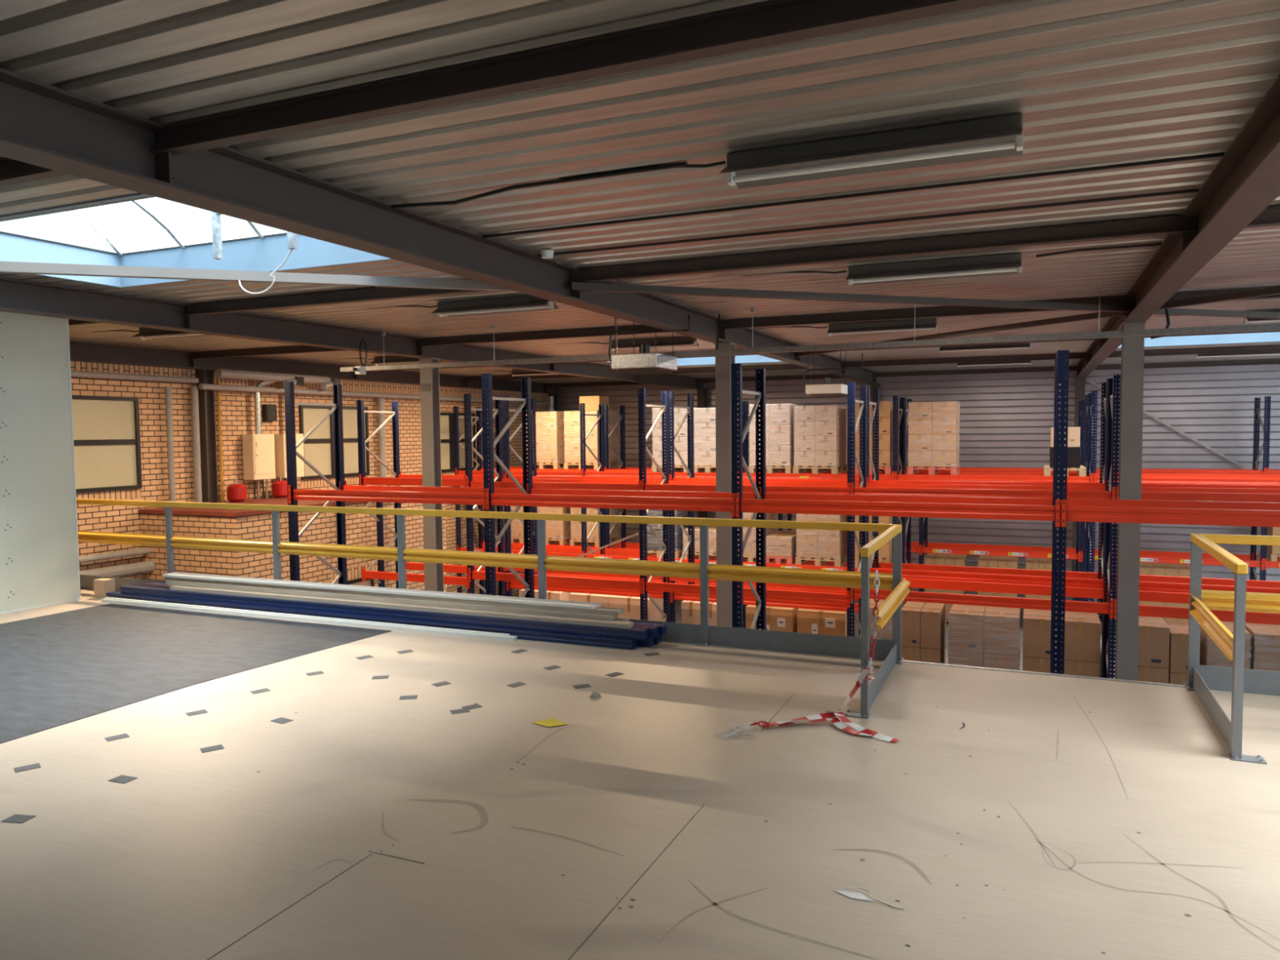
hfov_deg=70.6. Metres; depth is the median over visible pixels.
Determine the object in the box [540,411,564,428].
cardboard box
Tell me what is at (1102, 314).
brace
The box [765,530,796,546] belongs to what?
cardboard box
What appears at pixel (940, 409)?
cardboard box
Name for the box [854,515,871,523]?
cardboard box
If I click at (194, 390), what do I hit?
pipe
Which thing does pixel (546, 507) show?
cardboard box
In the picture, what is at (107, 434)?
window
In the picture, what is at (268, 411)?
meter box
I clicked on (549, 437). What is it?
cardboard box
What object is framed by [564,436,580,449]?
cardboard box
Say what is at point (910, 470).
pallet
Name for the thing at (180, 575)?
board
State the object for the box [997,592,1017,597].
cardboard box
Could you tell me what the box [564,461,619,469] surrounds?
pallet
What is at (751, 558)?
pallet
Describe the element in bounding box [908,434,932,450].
cardboard box
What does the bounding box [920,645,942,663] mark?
cardboard box
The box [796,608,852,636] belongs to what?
cardboard box
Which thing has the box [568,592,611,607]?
cardboard box
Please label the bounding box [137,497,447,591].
wall
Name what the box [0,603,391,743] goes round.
rubber mat
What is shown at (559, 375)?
ceiling beam
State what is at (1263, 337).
window
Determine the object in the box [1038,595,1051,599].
cardboard box
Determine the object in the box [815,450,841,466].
cardboard box
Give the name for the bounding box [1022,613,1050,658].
cardboard box
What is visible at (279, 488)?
vessel
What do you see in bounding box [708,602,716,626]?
cardboard box
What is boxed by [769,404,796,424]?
cardboard box
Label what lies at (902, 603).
cardboard box
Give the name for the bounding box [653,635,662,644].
beam
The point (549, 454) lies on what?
cardboard box
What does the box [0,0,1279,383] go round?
ceiling
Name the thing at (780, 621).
note
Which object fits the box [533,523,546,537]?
cardboard box
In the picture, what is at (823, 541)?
cardboard box
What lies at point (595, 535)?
cardboard box
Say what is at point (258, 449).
boiler
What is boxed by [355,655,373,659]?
pad
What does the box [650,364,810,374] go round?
ceiling beam
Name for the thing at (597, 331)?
ceiling beam
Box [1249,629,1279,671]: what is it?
cardboard box
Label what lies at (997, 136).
ceiling light
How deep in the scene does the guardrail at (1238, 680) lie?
5.68 m
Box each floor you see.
[0,588,1279,959]
[671,600,1115,678]
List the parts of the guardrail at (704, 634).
post, post, post, rail, rail, post, plate, post, plate, post, rail, rail, post, plate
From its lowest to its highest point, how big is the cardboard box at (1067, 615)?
0.484 m
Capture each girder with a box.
[0,67,880,384]
[0,276,707,389]
[69,341,555,393]
[1075,75,1279,377]
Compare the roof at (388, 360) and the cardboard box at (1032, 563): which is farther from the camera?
the cardboard box at (1032, 563)
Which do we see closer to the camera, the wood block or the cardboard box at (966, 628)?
the wood block
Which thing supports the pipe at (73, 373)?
attached to the wall at (237, 407)
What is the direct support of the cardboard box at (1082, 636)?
on the cardboard box at (1071, 667)
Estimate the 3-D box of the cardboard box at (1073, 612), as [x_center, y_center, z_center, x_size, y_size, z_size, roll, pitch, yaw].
[5.629,1.933,11.608,0.431,0.484,0.256,1,3,23]
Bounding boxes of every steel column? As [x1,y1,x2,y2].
[195,368,218,502]
[418,357,444,591]
[547,393,559,552]
[696,389,706,518]
[714,342,736,626]
[870,383,880,401]
[1071,377,1085,600]
[1115,321,1146,680]
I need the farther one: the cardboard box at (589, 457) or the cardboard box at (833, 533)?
the cardboard box at (589, 457)
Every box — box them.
[262,404,277,421]
[511,506,528,522]
[511,521,528,537]
[519,589,537,598]
[525,412,541,428]
[526,428,541,445]
[526,445,541,462]
[533,507,546,523]
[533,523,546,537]
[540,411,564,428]
[541,428,569,445]
[541,445,564,462]
[546,506,565,508]
[546,507,570,524]
[546,522,571,538]
[546,591,571,600]
[564,411,579,424]
[564,424,580,436]
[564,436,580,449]
[564,449,580,462]
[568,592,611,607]
[570,507,584,510]
[570,509,584,524]
[570,524,584,539]
[579,395,608,410]
[582,436,617,449]
[582,448,617,462]
[585,410,617,423]
[585,423,617,436]
[586,507,599,510]
[586,508,618,525]
[586,522,618,540]
[608,595,666,621]
[643,509,688,517]
[643,523,691,551]
[652,408,665,422]
[652,422,665,436]
[653,436,665,450]
[653,450,665,465]
[671,422,690,436]
[671,435,690,450]
[671,450,690,465]
[674,408,690,422]
[680,600,700,624]
[683,525,715,541]
[683,540,699,552]
[693,408,737,422]
[693,422,738,436]
[693,436,738,451]
[693,451,738,465]
[708,526,715,542]
[708,541,715,553]
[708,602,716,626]
[742,512,777,518]
[742,514,777,530]
[742,528,777,542]
[742,542,760,555]
[746,604,799,632]
[749,404,769,425]
[749,424,769,445]
[749,444,769,466]
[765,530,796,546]
[765,544,796,556]
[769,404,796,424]
[769,424,794,445]
[769,444,794,466]
[794,405,815,421]
[794,421,815,435]
[794,435,815,451]
[794,451,815,466]
[796,513,817,521]
[796,528,817,536]
[796,535,817,546]
[796,546,817,558]
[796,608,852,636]
[815,405,841,421]
[815,420,841,435]
[815,435,841,451]
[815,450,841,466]
[817,514,849,522]
[817,521,849,537]
[817,532,849,547]
[817,542,849,559]
[840,406,847,421]
[841,421,847,435]
[841,435,847,450]
[841,449,847,465]
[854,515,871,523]
[854,530,871,543]
[854,543,871,560]
[855,401,871,417]
[855,417,871,434]
[855,434,871,450]
[855,450,871,466]
[869,599,903,608]
[869,600,883,604]
[869,604,892,639]
[871,400,897,417]
[871,417,894,434]
[871,433,896,450]
[871,449,896,466]
[873,542,892,561]
[874,515,896,524]
[874,531,892,545]
[901,606,922,647]
[901,646,920,661]
[903,602,924,607]
[906,600,925,604]
[908,401,932,418]
[908,417,932,434]
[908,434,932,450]
[908,450,932,466]
[920,607,942,648]
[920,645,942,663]
[923,604,943,643]
[924,552,946,565]
[924,588,944,593]
[924,602,945,639]
[931,450,957,466]
[932,401,957,417]
[932,417,957,434]
[932,434,957,450]
[941,641,943,663]
[943,637,945,663]
[944,553,966,566]
[944,589,966,594]
[945,603,952,618]
[948,609,984,653]
[948,649,983,666]
[951,605,985,611]
[952,604,986,608]
[956,449,959,466]
[957,402,959,417]
[957,417,959,434]
[957,434,959,449]
[977,555,999,568]
[977,591,997,595]
[982,653,1018,670]
[983,611,1019,655]
[984,608,1019,613]
[986,606,1020,623]
[997,555,1017,568]
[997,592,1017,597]
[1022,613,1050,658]
[1022,656,1050,672]
[1023,608,1051,612]
[1023,610,1051,616]
[1025,594,1038,598]
[1026,557,1038,569]
[1038,557,1051,570]
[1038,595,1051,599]
[1049,446,1080,467]
[1050,426,1079,447]
[1061,617,1101,662]
[1061,659,1100,677]
[1062,611,1097,615]
[1065,613,1099,618]
[1137,622,1169,668]
[1137,666,1168,683]
[1138,600,1164,606]
[1138,616,1163,619]
[1138,617,1166,623]
[1139,562,1164,575]
[1160,563,1190,577]
[1164,602,1189,607]
[1164,617,1188,623]
[1164,620,1188,626]
[1167,624,1188,630]
[1168,628,1188,673]
[1168,670,1187,684]
[1200,622,1233,665]
[1203,627,1250,669]
[1220,621,1233,623]
[1244,622,1279,628]
[1245,624,1279,632]
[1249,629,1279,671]
[1262,533,1279,554]
[1266,526,1279,536]
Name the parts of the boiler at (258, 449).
casing, panel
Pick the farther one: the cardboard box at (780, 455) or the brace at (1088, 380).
the brace at (1088, 380)
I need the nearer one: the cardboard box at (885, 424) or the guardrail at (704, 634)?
the guardrail at (704, 634)
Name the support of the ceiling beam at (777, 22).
attached to the ceiling
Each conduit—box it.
[390,161,687,208]
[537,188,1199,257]
[715,313,719,349]
[1035,242,1161,257]
[1150,308,1170,338]
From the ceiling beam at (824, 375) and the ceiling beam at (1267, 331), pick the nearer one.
the ceiling beam at (1267, 331)
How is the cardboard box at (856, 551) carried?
on the pallet at (856, 562)
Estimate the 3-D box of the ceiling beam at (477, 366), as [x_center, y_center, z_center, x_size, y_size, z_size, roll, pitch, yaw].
[-3.699,-2.189,17.296,4.476,0.105,0.075,1,3,23]
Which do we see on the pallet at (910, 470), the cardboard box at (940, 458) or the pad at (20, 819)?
the cardboard box at (940, 458)
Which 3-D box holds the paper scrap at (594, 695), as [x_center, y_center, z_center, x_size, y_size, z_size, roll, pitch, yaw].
[-0.292,1.381,5.830,0.076,0.036,0.058,-3,4,-36]
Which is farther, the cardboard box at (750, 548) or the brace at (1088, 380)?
the brace at (1088, 380)
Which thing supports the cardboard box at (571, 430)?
on the cardboard box at (571, 442)
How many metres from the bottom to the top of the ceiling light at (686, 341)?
0.154 m
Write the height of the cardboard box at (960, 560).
0.461 m
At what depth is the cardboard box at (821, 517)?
17.08 m
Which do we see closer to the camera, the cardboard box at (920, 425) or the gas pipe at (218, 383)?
the gas pipe at (218, 383)
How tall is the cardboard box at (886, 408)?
0.298 m
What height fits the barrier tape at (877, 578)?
0.611 m
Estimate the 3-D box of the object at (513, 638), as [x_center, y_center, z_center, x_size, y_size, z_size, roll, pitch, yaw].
[-3.285,1.274,8.393,4.920,0.030,0.055,1,3,23]
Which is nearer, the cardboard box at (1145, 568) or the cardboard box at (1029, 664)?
the cardboard box at (1029, 664)
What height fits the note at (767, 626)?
0.130 m
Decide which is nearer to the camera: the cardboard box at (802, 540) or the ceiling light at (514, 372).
the cardboard box at (802, 540)
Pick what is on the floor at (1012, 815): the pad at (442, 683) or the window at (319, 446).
the pad at (442, 683)
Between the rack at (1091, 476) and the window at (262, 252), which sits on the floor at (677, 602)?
the rack at (1091, 476)
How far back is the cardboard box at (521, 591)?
15.43 m
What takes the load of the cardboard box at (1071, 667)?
on the cardboard box
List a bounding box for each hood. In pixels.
[294,377,304,385]
[330,379,340,384]
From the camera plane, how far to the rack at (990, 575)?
13.33 m
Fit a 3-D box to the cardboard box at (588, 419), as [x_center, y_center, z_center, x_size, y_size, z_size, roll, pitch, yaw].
[-0.928,-1.430,20.729,0.411,0.290,1.098,1,3,23]
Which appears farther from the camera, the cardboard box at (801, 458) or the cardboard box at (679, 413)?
the cardboard box at (679, 413)
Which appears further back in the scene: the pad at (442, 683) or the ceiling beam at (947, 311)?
the ceiling beam at (947, 311)
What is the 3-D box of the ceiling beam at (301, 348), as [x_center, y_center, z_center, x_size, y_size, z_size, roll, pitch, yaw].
[-5.237,-1.982,13.761,4.476,0.105,0.075,1,3,23]
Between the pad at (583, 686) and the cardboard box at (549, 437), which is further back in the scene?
the cardboard box at (549, 437)
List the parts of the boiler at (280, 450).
casing, panel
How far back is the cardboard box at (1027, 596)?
19.75 m
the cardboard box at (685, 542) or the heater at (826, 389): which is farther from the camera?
the cardboard box at (685, 542)
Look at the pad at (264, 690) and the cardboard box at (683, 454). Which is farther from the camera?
the cardboard box at (683, 454)
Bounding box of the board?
[162,572,600,608]
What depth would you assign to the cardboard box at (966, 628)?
11.54 m
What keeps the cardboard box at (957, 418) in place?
on the cardboard box at (957, 434)
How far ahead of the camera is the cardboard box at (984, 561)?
20.10 m
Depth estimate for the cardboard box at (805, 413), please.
17.11 m
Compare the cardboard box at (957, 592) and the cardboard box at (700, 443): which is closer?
the cardboard box at (700, 443)
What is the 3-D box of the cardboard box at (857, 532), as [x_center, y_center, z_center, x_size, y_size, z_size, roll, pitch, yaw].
[4.356,1.009,17.328,0.326,0.304,1.098,1,3,23]
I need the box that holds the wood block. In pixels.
[93,577,115,598]
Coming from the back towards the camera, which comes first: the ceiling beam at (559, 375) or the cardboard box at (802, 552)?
the ceiling beam at (559, 375)
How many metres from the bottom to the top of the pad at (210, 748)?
0.003 m
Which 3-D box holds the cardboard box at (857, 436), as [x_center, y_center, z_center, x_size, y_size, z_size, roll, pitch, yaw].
[4.331,-0.728,17.215,0.326,0.298,1.098,1,3,23]
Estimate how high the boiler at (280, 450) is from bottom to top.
2.146 m
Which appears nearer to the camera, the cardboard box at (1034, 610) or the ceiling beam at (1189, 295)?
the ceiling beam at (1189, 295)
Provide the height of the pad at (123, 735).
0.003 m
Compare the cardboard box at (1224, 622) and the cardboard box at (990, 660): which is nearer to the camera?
the cardboard box at (1224, 622)
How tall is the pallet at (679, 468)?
0.140 m
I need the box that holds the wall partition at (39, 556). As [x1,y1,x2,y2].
[0,311,80,614]
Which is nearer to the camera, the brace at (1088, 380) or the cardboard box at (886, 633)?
the cardboard box at (886, 633)
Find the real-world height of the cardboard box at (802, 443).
0.283 m
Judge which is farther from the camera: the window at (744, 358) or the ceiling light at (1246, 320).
the window at (744, 358)
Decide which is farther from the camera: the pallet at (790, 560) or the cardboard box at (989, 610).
the pallet at (790, 560)
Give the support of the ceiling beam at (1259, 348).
attached to the ceiling
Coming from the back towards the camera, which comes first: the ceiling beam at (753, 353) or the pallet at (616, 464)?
the pallet at (616, 464)
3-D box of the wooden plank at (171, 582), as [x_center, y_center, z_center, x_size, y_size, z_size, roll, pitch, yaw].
[-2.526,1.081,8.338,5.050,0.040,0.122,1,3,23]
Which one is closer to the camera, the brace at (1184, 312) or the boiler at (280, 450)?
the brace at (1184, 312)
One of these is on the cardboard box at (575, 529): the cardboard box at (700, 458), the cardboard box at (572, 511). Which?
the cardboard box at (572, 511)
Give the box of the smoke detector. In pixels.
[540,249,554,258]
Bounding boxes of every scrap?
[589,690,601,698]
[833,887,904,909]
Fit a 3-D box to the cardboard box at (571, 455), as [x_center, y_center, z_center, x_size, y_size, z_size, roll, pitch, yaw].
[-1.300,-0.561,20.942,0.411,0.290,1.098,1,3,23]
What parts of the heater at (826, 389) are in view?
hanger rod, fan motor, casing, hanger rod, hanger rod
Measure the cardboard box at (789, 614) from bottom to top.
0.808 m
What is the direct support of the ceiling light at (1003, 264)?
attached to the ceiling
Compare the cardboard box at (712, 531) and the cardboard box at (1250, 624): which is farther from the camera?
the cardboard box at (712, 531)
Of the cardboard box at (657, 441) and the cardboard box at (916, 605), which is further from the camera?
the cardboard box at (657, 441)
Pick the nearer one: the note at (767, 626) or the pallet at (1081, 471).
the note at (767, 626)
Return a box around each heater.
[608,314,689,374]
[803,351,862,396]
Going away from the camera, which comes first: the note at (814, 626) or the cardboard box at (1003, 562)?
the note at (814, 626)
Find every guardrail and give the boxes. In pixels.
[76,498,910,719]
[1183,533,1279,764]
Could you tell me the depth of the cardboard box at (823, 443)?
17.00 m
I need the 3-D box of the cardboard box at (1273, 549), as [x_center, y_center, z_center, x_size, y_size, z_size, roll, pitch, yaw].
[12.961,1.276,18.131,0.636,0.348,0.798,1,3,23]
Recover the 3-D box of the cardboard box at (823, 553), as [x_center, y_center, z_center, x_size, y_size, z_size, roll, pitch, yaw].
[3.782,1.355,17.598,0.406,0.208,1.098,1,3,23]
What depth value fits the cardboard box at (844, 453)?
17.68 m
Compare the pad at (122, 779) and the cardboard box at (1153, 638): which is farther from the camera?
the cardboard box at (1153, 638)
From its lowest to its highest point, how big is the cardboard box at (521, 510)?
0.344 m
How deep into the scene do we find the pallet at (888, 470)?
16.65 m
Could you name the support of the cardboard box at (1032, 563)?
on the cardboard box at (1027, 596)
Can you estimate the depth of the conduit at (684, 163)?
4.82 m
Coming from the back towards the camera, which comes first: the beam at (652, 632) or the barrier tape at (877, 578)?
the beam at (652, 632)
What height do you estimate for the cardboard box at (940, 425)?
0.290 m
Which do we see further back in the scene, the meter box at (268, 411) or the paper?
the meter box at (268, 411)
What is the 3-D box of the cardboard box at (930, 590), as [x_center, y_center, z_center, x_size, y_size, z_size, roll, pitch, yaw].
[6.844,2.427,20.915,0.426,0.461,0.798,1,3,23]
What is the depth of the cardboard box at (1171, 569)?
18.66 m
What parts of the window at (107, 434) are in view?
pane, pane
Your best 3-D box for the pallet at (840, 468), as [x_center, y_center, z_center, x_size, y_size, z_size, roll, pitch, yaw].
[3.526,-0.219,17.598,0.830,0.140,1.140,1,3,23]
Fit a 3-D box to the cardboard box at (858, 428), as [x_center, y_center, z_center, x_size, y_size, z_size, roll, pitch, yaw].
[4.328,-1.027,17.199,0.326,0.298,1.098,1,3,23]
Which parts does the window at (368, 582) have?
pane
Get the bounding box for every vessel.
[226,479,247,501]
[271,475,287,497]
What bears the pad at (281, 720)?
on the floor at (1012, 815)
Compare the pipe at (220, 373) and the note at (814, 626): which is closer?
the note at (814, 626)
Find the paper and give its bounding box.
[533,718,567,727]
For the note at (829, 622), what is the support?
attached to the cardboard box at (805, 617)
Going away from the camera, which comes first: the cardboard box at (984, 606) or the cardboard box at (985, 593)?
the cardboard box at (984, 606)
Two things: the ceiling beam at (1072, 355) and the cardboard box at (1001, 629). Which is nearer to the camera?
the cardboard box at (1001, 629)
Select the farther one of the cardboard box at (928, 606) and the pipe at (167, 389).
the pipe at (167, 389)
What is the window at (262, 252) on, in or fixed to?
attached to the ceiling
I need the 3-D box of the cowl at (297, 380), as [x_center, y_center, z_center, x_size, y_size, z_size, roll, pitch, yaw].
[-6.229,-1.748,16.229,0.160,0.207,0.378,1,3,23]
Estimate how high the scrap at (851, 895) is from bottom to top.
0.016 m
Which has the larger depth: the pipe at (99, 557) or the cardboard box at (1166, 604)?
the cardboard box at (1166, 604)
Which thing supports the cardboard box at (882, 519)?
on the cardboard box at (889, 542)
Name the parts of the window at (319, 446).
pane, pane, pane, pane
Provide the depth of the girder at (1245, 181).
5.07 m
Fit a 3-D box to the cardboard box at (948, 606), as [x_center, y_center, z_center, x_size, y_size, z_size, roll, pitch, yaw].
[7.243,2.895,20.769,0.426,0.461,0.798,1,3,23]
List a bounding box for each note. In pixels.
[759,624,769,630]
[777,617,785,626]
[811,623,817,634]
[825,617,835,627]
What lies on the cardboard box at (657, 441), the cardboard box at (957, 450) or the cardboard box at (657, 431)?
the cardboard box at (657, 431)
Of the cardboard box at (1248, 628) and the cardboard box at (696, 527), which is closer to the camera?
the cardboard box at (1248, 628)
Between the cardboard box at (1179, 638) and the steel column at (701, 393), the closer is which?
the cardboard box at (1179, 638)
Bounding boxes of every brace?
[0,261,515,291]
[445,579,480,591]
[569,282,1129,312]
[577,533,638,556]
[794,311,1125,356]
[1087,379,1249,469]
[1153,308,1279,318]
[1157,286,1279,310]
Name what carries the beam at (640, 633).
on the beam at (524, 634)
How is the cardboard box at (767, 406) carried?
on the cardboard box at (752, 428)
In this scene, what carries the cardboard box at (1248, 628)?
on the cardboard box
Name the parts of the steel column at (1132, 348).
cap plate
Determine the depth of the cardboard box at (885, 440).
16.57 m
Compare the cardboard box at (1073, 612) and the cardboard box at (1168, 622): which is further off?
the cardboard box at (1073, 612)
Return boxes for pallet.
[500,536,528,543]
[533,462,573,469]
[533,537,571,545]
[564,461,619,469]
[569,535,620,546]
[643,549,683,558]
[651,465,701,472]
[682,549,738,559]
[693,465,738,472]
[737,554,760,562]
[748,465,794,473]
[765,554,796,564]
[792,464,847,474]
[795,553,849,566]
[852,464,898,474]
[854,559,892,568]
[906,465,959,475]
[1043,465,1085,476]
[1262,551,1279,561]
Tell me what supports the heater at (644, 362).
hanging from the ceiling
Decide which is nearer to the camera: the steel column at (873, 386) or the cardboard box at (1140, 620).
the cardboard box at (1140, 620)
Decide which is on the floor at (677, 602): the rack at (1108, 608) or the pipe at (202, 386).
the rack at (1108, 608)
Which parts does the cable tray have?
hanger rod, hanger rod, hanger rod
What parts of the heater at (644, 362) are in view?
hanger rod, hanger rod, fan motor, casing, hanger rod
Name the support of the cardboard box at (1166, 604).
on the cardboard box at (1165, 619)
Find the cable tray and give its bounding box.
[340,284,1279,372]
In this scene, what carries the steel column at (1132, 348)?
on the floor at (677, 602)
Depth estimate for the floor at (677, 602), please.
19.84 m
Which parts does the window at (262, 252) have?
curb trim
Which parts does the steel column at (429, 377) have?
cap plate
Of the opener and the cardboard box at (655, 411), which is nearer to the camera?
the opener
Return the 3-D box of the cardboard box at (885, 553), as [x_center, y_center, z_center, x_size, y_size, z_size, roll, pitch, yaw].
[4.662,1.319,17.213,0.326,0.304,1.098,1,3,23]
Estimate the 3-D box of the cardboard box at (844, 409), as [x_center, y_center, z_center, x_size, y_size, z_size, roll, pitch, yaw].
[3.808,-1.296,17.711,0.396,0.282,0.546,1,3,23]
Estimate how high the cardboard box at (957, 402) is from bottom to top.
0.289 m
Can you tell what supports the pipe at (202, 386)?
attached to the steel column at (206, 406)
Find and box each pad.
[0,813,35,823]
[13,763,40,773]
[104,733,129,741]
[107,774,137,783]
[185,709,208,715]
[200,744,224,752]
[249,688,270,693]
[270,717,293,724]
[306,671,324,675]
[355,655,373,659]
[371,675,389,679]
[396,649,413,653]
[399,694,417,699]
[431,680,451,686]
[449,708,470,714]
[461,703,482,710]
[506,681,525,687]
[511,648,527,653]
[542,665,561,670]
[572,684,591,688]
[605,671,624,677]
[643,652,660,656]
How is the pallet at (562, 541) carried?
on the rack at (623, 544)
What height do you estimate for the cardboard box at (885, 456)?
0.298 m
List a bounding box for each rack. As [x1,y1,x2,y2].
[284,350,1279,674]
[356,373,1279,678]
[453,391,1279,628]
[481,393,1279,605]
[502,378,1279,677]
[652,395,1279,601]
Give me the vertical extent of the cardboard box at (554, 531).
0.344 m
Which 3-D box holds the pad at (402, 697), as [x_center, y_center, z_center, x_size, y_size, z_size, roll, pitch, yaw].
[-1.499,1.408,5.857,0.110,0.003,0.076,-1,3,-8]
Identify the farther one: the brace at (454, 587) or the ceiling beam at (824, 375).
the ceiling beam at (824, 375)
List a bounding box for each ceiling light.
[90,327,212,339]
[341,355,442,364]
[370,295,559,316]
[477,368,558,376]
[559,112,1022,188]
[566,336,699,350]
[740,253,1022,284]
[758,318,937,335]
[939,342,1030,352]
[957,360,1031,366]
[1159,310,1279,324]
[1195,351,1279,358]
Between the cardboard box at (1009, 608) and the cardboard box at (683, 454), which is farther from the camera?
the cardboard box at (683, 454)
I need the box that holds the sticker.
[799,475,808,478]
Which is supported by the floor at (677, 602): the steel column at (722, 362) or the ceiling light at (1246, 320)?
the steel column at (722, 362)
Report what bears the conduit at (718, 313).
hanging from the ceiling
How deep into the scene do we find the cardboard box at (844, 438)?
17.66 m
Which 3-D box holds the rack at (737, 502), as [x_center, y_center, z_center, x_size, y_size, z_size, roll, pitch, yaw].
[1.127,1.412,9.116,11.310,5.090,0.971,1,3,23]
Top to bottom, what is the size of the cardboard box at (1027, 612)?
0.484 m
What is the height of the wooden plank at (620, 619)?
0.035 m
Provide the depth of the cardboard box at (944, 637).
12.33 m
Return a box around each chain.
[713,720,768,737]
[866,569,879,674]
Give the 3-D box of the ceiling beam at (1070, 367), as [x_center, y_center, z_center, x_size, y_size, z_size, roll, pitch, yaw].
[7.636,-2.490,20.777,4.486,0.105,0.075,1,3,23]
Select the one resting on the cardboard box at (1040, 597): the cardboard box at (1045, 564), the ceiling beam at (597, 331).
the cardboard box at (1045, 564)
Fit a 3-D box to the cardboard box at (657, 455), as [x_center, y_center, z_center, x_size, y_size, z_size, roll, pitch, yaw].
[0.652,-0.474,18.831,0.376,0.288,1.098,1,3,23]
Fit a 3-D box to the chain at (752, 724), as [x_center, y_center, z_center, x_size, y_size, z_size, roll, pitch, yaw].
[0.594,1.409,5.085,0.355,0.038,0.176,-2,3,-25]
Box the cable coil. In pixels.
[352,338,367,374]
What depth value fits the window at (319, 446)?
17.64 m
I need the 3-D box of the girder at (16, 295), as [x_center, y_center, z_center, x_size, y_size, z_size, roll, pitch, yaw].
[-3.631,-1.819,11.816,0.200,0.262,26.740,1,3,23]
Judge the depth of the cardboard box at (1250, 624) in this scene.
10.74 m
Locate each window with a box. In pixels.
[0,192,393,288]
[71,395,142,499]
[297,404,369,487]
[346,577,373,586]
[440,412,475,475]
[607,355,782,366]
[1117,332,1279,348]
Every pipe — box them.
[71,370,199,383]
[79,547,150,563]
[79,560,155,577]
[164,386,175,502]
[190,386,202,502]
[198,383,550,404]
[215,368,330,383]
[217,382,224,502]
[377,397,386,485]
[547,395,555,552]
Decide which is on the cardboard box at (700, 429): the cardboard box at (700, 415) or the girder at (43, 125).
the cardboard box at (700, 415)
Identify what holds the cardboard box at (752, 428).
on the cardboard box at (752, 448)
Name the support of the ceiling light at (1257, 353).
attached to the ceiling
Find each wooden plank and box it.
[164,576,624,615]
[165,579,617,621]
[167,584,629,622]
[169,585,633,628]
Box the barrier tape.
[761,666,899,742]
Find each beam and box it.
[0,157,69,186]
[68,319,102,325]
[106,591,636,649]
[120,585,648,639]
[133,583,658,637]
[145,582,666,635]
[149,0,1021,155]
[181,279,490,315]
[188,345,346,359]
[352,365,488,372]
[416,324,670,346]
[463,373,584,381]
[482,151,1224,238]
[543,381,649,387]
[550,353,757,364]
[568,214,1198,283]
[636,637,654,647]
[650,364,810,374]
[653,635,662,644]
[695,373,844,382]
[719,295,1135,328]
[794,338,1106,352]
[840,352,1091,367]
[872,365,1080,377]
[1094,359,1279,369]
[1107,344,1279,357]
[1144,330,1279,337]
[1166,286,1279,302]
[1244,205,1279,228]
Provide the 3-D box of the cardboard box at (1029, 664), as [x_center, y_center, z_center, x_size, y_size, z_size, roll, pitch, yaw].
[5.027,2.441,11.331,0.431,0.486,0.258,1,3,23]
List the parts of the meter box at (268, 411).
lid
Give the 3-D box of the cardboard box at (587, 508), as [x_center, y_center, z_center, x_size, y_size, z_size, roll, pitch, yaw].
[-0.879,0.481,20.820,0.346,0.338,1.098,1,3,23]
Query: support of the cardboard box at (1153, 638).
on the cardboard box at (1153, 674)
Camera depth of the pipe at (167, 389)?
14.32 m
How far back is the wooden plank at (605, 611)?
8.02 m
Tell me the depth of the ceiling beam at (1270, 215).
5.59 m
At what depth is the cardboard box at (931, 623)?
11.72 m
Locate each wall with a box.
[70,360,547,597]
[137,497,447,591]
[555,364,1279,620]
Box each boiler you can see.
[242,380,275,499]
[274,385,304,480]
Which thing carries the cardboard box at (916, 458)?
on the pallet at (910, 470)
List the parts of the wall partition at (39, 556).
floor trim, edge trim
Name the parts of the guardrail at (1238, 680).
plate, post, rail, rail, rail, rail, post, plate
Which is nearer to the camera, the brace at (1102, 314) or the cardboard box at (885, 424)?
the brace at (1102, 314)
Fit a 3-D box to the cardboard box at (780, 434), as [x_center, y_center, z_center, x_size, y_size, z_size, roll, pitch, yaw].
[2.785,-0.877,17.579,0.396,0.394,0.548,1,3,23]
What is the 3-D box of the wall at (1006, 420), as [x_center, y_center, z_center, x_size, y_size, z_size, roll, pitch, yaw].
[10.700,0.247,20.436,28.650,6.000,0.117,1,3,23]
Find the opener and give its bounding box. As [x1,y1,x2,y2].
[211,211,297,293]
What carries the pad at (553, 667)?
on the floor at (1012, 815)
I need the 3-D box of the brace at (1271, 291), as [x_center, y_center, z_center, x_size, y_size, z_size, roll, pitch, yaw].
[6.380,-1.613,6.604,0.070,0.060,5.656,-2,3,-26]
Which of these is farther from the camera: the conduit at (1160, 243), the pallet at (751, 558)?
the pallet at (751, 558)
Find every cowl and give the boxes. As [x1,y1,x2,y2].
[282,377,304,386]
[320,379,340,390]
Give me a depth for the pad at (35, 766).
4.67 m
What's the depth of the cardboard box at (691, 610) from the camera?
14.25 m
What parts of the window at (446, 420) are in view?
pane, pane, pane, pane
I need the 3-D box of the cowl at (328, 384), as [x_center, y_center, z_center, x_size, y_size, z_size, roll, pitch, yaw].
[-5.858,-1.798,17.080,0.160,0.207,0.378,1,3,23]
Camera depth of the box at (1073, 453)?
15.35 m
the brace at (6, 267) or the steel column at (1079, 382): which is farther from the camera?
the steel column at (1079, 382)
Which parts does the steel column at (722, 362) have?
cap plate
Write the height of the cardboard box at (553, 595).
0.808 m
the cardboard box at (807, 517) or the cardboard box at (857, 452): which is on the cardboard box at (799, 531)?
the cardboard box at (807, 517)

